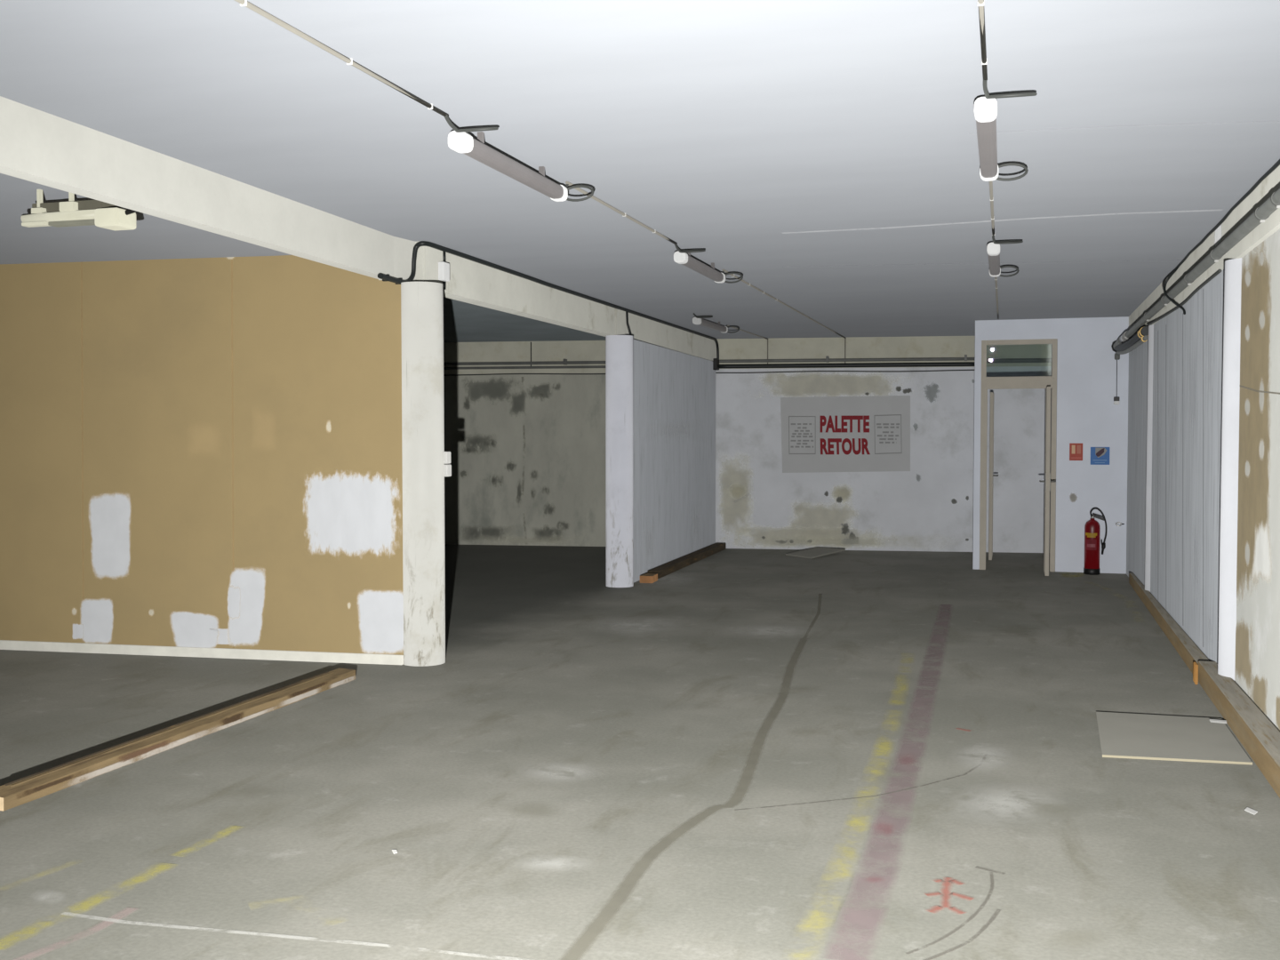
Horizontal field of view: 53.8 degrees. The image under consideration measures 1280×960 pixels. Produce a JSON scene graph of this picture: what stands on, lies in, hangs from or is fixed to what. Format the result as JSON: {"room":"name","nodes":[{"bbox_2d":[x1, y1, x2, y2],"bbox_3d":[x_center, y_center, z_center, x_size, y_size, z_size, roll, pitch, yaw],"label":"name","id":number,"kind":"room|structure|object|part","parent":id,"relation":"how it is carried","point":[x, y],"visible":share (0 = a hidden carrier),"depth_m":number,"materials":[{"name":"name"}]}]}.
{"room":"empty warehouse","nodes":[
{"label":"empty warehouse","id":0,"kind":"room"},
{"bbox_2d":[0,173,291,263],"bbox_3d":[-5.131,-1.490,4.023,5.050,0.300,9.900,1,2,16],"label":"ceiling","id":1,"kind":"structure","parent":0,"point":[154,237],"depth_m":7.70,"materials":[{"name":"white paint"}]},
{"bbox_2d":[20,189,139,230],"bbox_3d":[-2.671,-1.307,6.095,0.639,0.209,0.205,1,2,16],"label":"light","id":2,"kind":"object","parent":1,"relation":"attached to","point":[72,212],"visible":0.92,"depth_m":6.04,"materials":[{"name":"beige plastic"}]},
{"bbox_2d":[0,255,403,655],"bbox_3d":[-3.864,-0.170,8.804,4.826,2.733,0.153,0,2,12],"label":"wall","id":3,"kind":"structure","parent":0,"point":[206,452],"depth_m":8.55,"materials":[{"name":"brown paint"}]},
{"bbox_2d":[0,640,403,664],"bbox_3d":[-3.902,1.166,8.771,4.788,0.065,0.029,0,2,12],"label":"baseboard","id":4,"kind":"structure","parent":3,"relation":"attached to","point":[4,644],"depth_m":8.56,"materials":[{"name":"white wood"}]},
{"bbox_2d":[0,96,415,281],"bbox_3d":[-2.792,-1.297,3.650,0.198,0.300,10.512,1,2,15],"label":"ceiling beam","id":5,"kind":"structure","parent":3,"relation":"attached to","point":[36,146],"depth_m":5.94,"materials":[{"name":"beige paint"}]},
{"bbox_2d":[0,544,1279,959],"bbox_3d":[-0.787,1.260,8.675,10.800,0.123,21.100,1,2,16],"label":"floor","id":6,"kind":"structure","parent":0,"point":[732,754],"depth_m":5.36,"materials":[{"name":"concrete"}]},
{"bbox_2d":[0,668,355,810],"bbox_3d":[-2.200,1.243,6.448,0.125,0.070,2.870,1,2,16],"label":"timber beam","id":7,"kind":"structure","parent":6,"relation":"on","point":[36,786],"depth_m":6.02,"materials":[{"name":"brown wood"}]},
{"bbox_2d":[400,246,445,666],"bbox_3d":[-1.394,-0.192,8.477,0.286,2.800,0.588,1,2,16],"label":"column","id":8,"kind":"structure","parent":6,"relation":"on","point":[421,302],"depth_m":8.22,"materials":[{"name":"paint"}]},
{"bbox_2d":[438,251,449,289],"bbox_3d":[-1.343,-1.441,8.642,0.044,0.266,0.100,1,2,16],"label":"junction box","id":9,"kind":"object","parent":8,"relation":"attached to","point":[444,268],"visible":0.97,"depth_m":8.61,"materials":[{"name":"white plastic"}]},
{"bbox_2d":[443,451,451,476],"bbox_3d":[-1.300,-0.106,8.358,0.088,0.165,0.070,1,2,16],"label":"light switch","id":10,"kind":"object","parent":8,"relation":"attached to","point":[447,467],"visible":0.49,"depth_m":8.32,"materials":[{"name":"white plastic"}]},
{"bbox_2d":[605,308,633,587],"bbox_3d":[-0.193,-0.336,12.631,0.308,2.800,0.278,-2,3,-39],"label":"column","id":11,"kind":"structure","parent":6,"relation":"on","point":[619,347],"depth_m":12.52,"materials":[{"name":"white paint"}]},
{"bbox_2d":[640,573,657,583],"bbox_3d":[0.095,1.014,13.039,0.144,0.075,0.260,1,2,16],"label":"wood offcut","id":12,"kind":"object","parent":6,"relation":"on","point":[646,578],"visible":1,"depth_m":12.93,"materials":[{"name":"brown wood"}]},
{"bbox_2d":[647,542,726,578],"bbox_3d":[0.610,0.938,15.070,0.130,0.085,3.674,1,2,15],"label":"sleeper","id":13,"kind":"object","parent":6,"relation":"on","point":[666,569],"visible":0.86,"depth_m":14.66,"materials":[{"name":"brown wood"}]},
{"bbox_2d":[785,546,845,558],"bbox_3d":[2.222,0.917,16.043,0.499,0.059,1.038,2,2,38],"label":"board","id":14,"kind":"object","parent":6,"relation":"on","point":[819,551],"visible":1,"depth_m":15.95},
{"bbox_2d":[1083,507,1107,575],"bbox_3d":[4.957,0.662,13.738,0.233,0.729,0.168,1,2,16],"label":"fire extinguisher","id":15,"kind":"object","parent":6,"relation":"on","point":[1092,540],"visible":1,"depth_m":13.68,"materials":[{"name":"red metal"}]},
{"bbox_3d":[4.978,0.401,13.723,0.140,0.080,0.024,1,2,16],"label":"lever","id":16,"kind":"part","parent":15,"relation":"part of","materials":[{"name":"black plastic"}]},
{"bbox_2d":[1144,324,1153,591],"bbox_3d":[4.698,-0.143,11.387,0.240,2.500,0.240,1,2,16],"label":"column","id":17,"kind":"structure","parent":6,"relation":"on","point":[1150,356],"depth_m":11.36,"materials":[{"name":"white paint"}]},
{"bbox_2d":[1128,572,1210,673],"bbox_3d":[4.226,1.090,10.314,0.093,0.110,5.405,1,2,16],"label":"kerb","id":18,"kind":"object","parent":6,"relation":"on","point":[1188,650],"visible":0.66,"depth_m":9.29,"materials":[{"name":"brown wood"}]},
{"bbox_2d":[1096,712,1252,764],"bbox_3d":[2.615,1.278,6.284,0.655,0.011,0.987,1,2,16],"label":"sheet","id":19,"kind":"object","parent":6,"relation":"on","point":[1122,735],"visible":0.93,"depth_m":6.21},
{"bbox_2d":[1209,719,1226,723],"bbox_3d":[3.011,1.257,6.574,0.084,0.010,0.040,1,2,27],"label":"paper scrap","id":20,"kind":"object","parent":19,"relation":"on","point":[1211,720],"visible":1,"depth_m":6.56,"materials":[{"name":"white paper"}]},
{"bbox_2d":[1192,662,1198,684],"bbox_3d":[3.381,1.175,7.680,0.015,0.118,0.120,1,2,18],"label":"wedge","id":21,"kind":"object","parent":6,"relation":"on","point":[1196,666],"visible":1,"depth_m":7.62,"materials":[{"name":"orange wood"}]},
{"bbox_2d":[1217,257,1241,681],"bbox_3d":[3.475,0.001,7.215,0.280,2.500,0.280,1,2,16],"label":"column","id":22,"kind":"structure","parent":6,"relation":"on","point":[1232,268],"depth_m":7.16,"materials":[{"name":"white paint"}]},
{"bbox_2d":[1198,660,1279,798],"bbox_3d":[2.919,1.231,5.925,0.145,0.130,3.730,1,2,16],"label":"wooden beam","id":23,"kind":"structure","parent":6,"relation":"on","point":[1258,735],"depth_m":6.20,"materials":[{"name":"brown wood"}]},
{"bbox_2d":[1244,807,1257,814],"bbox_3d":[2.445,1.324,5.051,0.037,0.003,0.091,0,2,-10],"label":"paper scrap","id":24,"kind":"object","parent":6,"relation":"on","point":[1249,810],"visible":1,"depth_m":5.04,"materials":[{"name":"white paper"}]},
{"bbox_2d":[0,0,1279,342],"bbox_3d":[-0.787,-1.696,8.573,10.800,0.202,21.100,1,2,16],"label":"ceiling","id":25,"kind":"structure","parent":0,"point":[823,155],"depth_m":5.36,"materials":[{"name":"white paint"}]},
{"bbox_2d":[444,114,593,201],"bbox_3d":[-0.510,-1.437,5.736,0.222,0.126,1.447,1,2,16],"label":"tube light","id":26,"kind":"object","parent":25,"relation":"attached to","point":[459,140],"visible":1,"depth_m":5.57,"materials":[{"name":"white plastic"}]},
{"bbox_2d":[234,0,846,363],"bbox_3d":[-0.010,-1.384,7.627,0.019,0.361,18.706,1,2,17],"label":"cable","id":27,"kind":"object","parent":25,"relation":"attached to","point":[243,3],"visible":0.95,"depth_m":4.61,"materials":[{"name":"white plastic"}]},
{"bbox_2d":[673,244,743,283],"bbox_3d":[0.507,-1.553,9.104,0.222,0.126,1.447,1,2,16],"label":"tube light","id":28,"kind":"object","parent":25,"relation":"attached to","point":[683,257],"visible":1,"depth_m":8.93,"materials":[{"name":"white plastic"}]},
{"bbox_2d":[692,312,739,333],"bbox_3d":[0.852,-1.728,13.950,0.226,0.111,1.444,1,2,18],"label":"tube light","id":29,"kind":"object","parent":25,"relation":"attached to","point":[697,320],"visible":1,"depth_m":13.79,"materials":[{"name":"white plastic"}]},
{"bbox_2d":[727,324,767,364],"bbox_3d":[1.354,-1.661,15.704,0.016,0.358,2.180,1,2,18],"label":"cable","id":30,"kind":"object","parent":25,"relation":"attached to","point":[727,324],"visible":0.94,"depth_m":16.16,"materials":[{"name":"black plastic"}]},
{"bbox_2d":[977,0,999,319],"bbox_3d":[1.643,-1.496,5.931,0.019,0.020,16.401,1,2,16],"label":"cable","id":31,"kind":"object","parent":25,"relation":"attached to","point":[980,3],"visible":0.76,"depth_m":4.34,"materials":[{"name":"white plastic"}]},
{"bbox_2d":[986,234,1023,277],"bbox_3d":[2.520,-1.539,8.717,0.230,0.126,1.447,1,2,16],"label":"tube light","id":32,"kind":"object","parent":25,"relation":"attached to","point":[993,249],"visible":1,"depth_m":8.37,"materials":[{"name":"white plastic"}]},
{"bbox_2d":[974,80,1037,181],"bbox_3d":[1.511,-1.419,5.222,0.230,0.126,1.447,1,2,16],"label":"tube light","id":33,"kind":"object","parent":25,"relation":"attached to","point":[985,108],"visible":1,"depth_m":4.95,"materials":[{"name":"white plastic"}]},
{"bbox_2d":[633,339,715,582],"bbox_3d":[0.424,-0.253,14.776,0.156,2.493,4.380,1,2,16],"label":"wall","id":34,"kind":"structure","parent":0,"point":[675,391],"depth_m":14.47,"materials":[{"name":"white paint"}]},
{"bbox_2d":[415,240,716,360],"bbox_3d":[-0.267,-1.599,12.701,0.140,0.320,8.900,1,2,16],"label":"ceiling beam","id":35,"kind":"structure","parent":34,"relation":"attached to","point":[470,282],"depth_m":10.69,"materials":[{"name":"beige concrete"}]},
{"bbox_2d":[377,240,719,359],"bbox_3d":[-0.264,-1.548,12.367,0.126,0.362,9.260,1,2,17],"label":"cable","id":36,"kind":"object","parent":35,"relation":"attached to","point":[385,277],"visible":0.98,"depth_m":9.86,"materials":[{"name":"black plastic"}]},
{"bbox_2d":[712,358,719,370],"bbox_3d":[1.003,-1.533,16.736,0.070,0.150,0.150,1,2,16],"label":"pipe elbow","id":37,"kind":"object","parent":34,"relation":"attached to","point":[716,362],"visible":1,"depth_m":16.67,"materials":[{"name":"black plastic"}]},
{"bbox_2d":[443,336,1052,552],"bbox_3d":[1.658,-0.471,16.890,10.909,2.864,0.202,0,2,9],"label":"wall","id":38,"kind":"structure","parent":0,"point":[527,451],"depth_m":16.77,"materials":[{"name":"white paint"}]},
{"bbox_2d":[443,365,605,369],"bbox_3d":[-1.333,-1.534,17.197,4.706,0.034,0.036,0,2,9],"label":"pipe","id":39,"kind":"object","parent":38,"relation":"attached to","point":[580,366],"visible":0.44,"depth_m":17.22,"materials":[{"name":"black metal"}]},
{"bbox_2d":[443,369,974,375],"bbox_3d":[0.366,-1.437,16.951,8.133,0.027,0.016,0,2,9],"label":"pipe","id":40,"kind":"object","parent":38,"relation":"attached to","point":[935,370],"visible":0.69,"depth_m":16.70,"materials":[{"name":"black metal"}]},
{"bbox_2d":[443,354,975,365],"bbox_3d":[0.360,-1.598,16.929,8.133,0.078,0.086,0,2,9],"label":"pipe","id":41,"kind":"object","parent":38,"relation":"attached to","point":[827,359],"visible":0.7,"depth_m":16.68,"materials":[{"name":"black metal"}]},
{"bbox_2d":[780,395,910,472],"bbox_3d":[2.696,-0.598,16.612,1.692,1.017,0.005,0,2,9],"label":"poster","id":42,"kind":"object","parent":38,"relation":"attached to","point":[820,434],"visible":1,"depth_m":16.61,"materials":[{"name":"grey paper"}]},
{"bbox_3d":[2.144,-0.594,16.704,0.358,0.506,0.004,0,2,9],"label":"text panel","id":43,"kind":"part","parent":42,"relation":"part of","materials":[{"name":"grey paper"}]},
{"bbox_3d":[3.246,-0.599,16.522,0.358,0.523,0.004,0,2,9],"label":"text panel","id":44,"kind":"part","parent":42,"relation":"part of","materials":[{"name":"grey paper"}]},
{"bbox_2d":[719,361,974,368],"bbox_3d":[2.692,-1.501,16.525,3.396,0.053,0.056,0,2,9],"label":"pipe","id":45,"kind":"object","parent":38,"relation":"attached to","point":[963,364],"visible":0.98,"depth_m":16.50,"materials":[{"name":"black metal"}]},
{"bbox_2d":[986,358,1052,363],"bbox_3d":[4.860,-1.528,16.167,0.796,0.057,0.060,0,2,9],"label":"pipe","id":46,"kind":"object","parent":38,"relation":"attached to","point":[993,360],"visible":1,"depth_m":16.15,"materials":[{"name":"black metal"}]},
{"bbox_2d":[972,316,1128,573],"bbox_3d":[4.955,-0.425,15.213,1.725,2.800,2.602,1,2,16],"label":"wall","id":47,"kind":"structure","parent":0,"point":[1087,414],"depth_m":13.88,"materials":[{"name":"white paint"}]},
{"bbox_2d":[979,378,1056,575],"bbox_3d":[4.387,-0.076,14.664,0.807,2.140,2.400,1,2,16],"label":"door frame","id":48,"kind":"structure","parent":47,"relation":"in","point":[1050,478],"depth_m":14.03,"materials":[{"name":"beige paint"}]},
{"bbox_3d":[4.317,0.018,13.535,0.068,0.190,0.130,1,2,16],"label":"handle","id":49,"kind":"part","parent":48,"relation":"part of","materials":[{"name":"metal"}]},
{"bbox_3d":[4.417,0.019,13.505,0.068,0.190,0.130,1,2,16],"label":"handle","id":50,"kind":"part","parent":48,"relation":"part of","materials":[{"name":"metal"}]},
{"bbox_2d":[981,338,1057,379],"bbox_3d":[4.231,-1.344,14.095,0.807,0.435,0.155,1,2,16],"label":"window","id":51,"kind":"structure","parent":47,"relation":"in","point":[1044,341],"depth_m":14.03,"materials":[{"name":"grey glass"}]},
{"bbox_2d":[1069,443,1082,460],"bbox_3d":[4.804,-0.310,13.903,0.140,0.190,0.006,1,2,16],"label":"fire sign","id":52,"kind":"object","parent":47,"relation":"attached to","point":[1076,450],"visible":1,"depth_m":13.90,"materials":[{"name":"red plastic"}]},
{"bbox_2d":[1090,447,1109,464],"bbox_3d":[5.042,-0.265,13.833,0.197,0.195,0.008,1,2,16],"label":"sign","id":53,"kind":"object","parent":47,"relation":"attached to","point":[1099,455],"visible":1,"depth_m":13.83,"materials":[{"name":"blue plastic"}]},
{"bbox_2d":[1126,228,1279,731],"bbox_3d":[3.028,0.022,5.496,0.307,2.576,17.250,1,2,16],"label":"wall","id":54,"kind":"structure","parent":0,"point":[1188,364],"depth_m":7.96,"materials":[{"name":"white paint"}]},
{"bbox_2d":[1111,326,1148,359],"bbox_3d":[4.893,-1.382,12.586,0.127,0.235,2.394,1,2,14],"label":"bundle","id":55,"kind":"object","parent":54,"relation":"attached to","point":[1141,336],"visible":0.94,"depth_m":12.39,"materials":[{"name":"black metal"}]},
{"bbox_2d":[1113,360,1119,404],"bbox_3d":[5.180,-1.066,13.712,0.055,0.495,0.050,1,2,16],"label":"switch","id":56,"kind":"object","parent":55,"relation":"hanging from","point":[1116,398],"visible":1,"depth_m":13.70,"materials":[{"name":"black plastic"}]},
{"bbox_3d":[5.178,-1.108,13.708,0.008,0.410,0.013,2,3,38],"label":"cord","id":57,"kind":"part","parent":56,"relation":"part of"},
{"bbox_2d":[1119,187,1279,343],"bbox_3d":[2.835,-1.236,5.487,0.133,0.153,16.207,1,2,16],"label":"ceiling pipe","id":58,"kind":"object","parent":54,"relation":"attached to","point":[1263,212],"visible":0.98,"depth_m":7.41,"materials":[{"name":"metal"}]},
{"bbox_2d":[1128,165,1279,336],"bbox_3d":[3.121,-1.348,5.421,0.512,0.320,17.250,1,2,16],"label":"ceiling beam","id":59,"kind":"structure","parent":54,"relation":"attached to","point":[1270,184],"depth_m":7.52,"materials":[{"name":"beige concrete"}]},
{"bbox_2d":[1146,160,1279,326],"bbox_3d":[2.540,-1.251,4.527,0.104,0.419,14.200,1,2,16],"label":"cable","id":60,"kind":"object","parent":54,"relation":"attached to","point":[1277,164],"visible":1,"depth_m":8.14,"materials":[{"name":"black plastic"}]}
]}

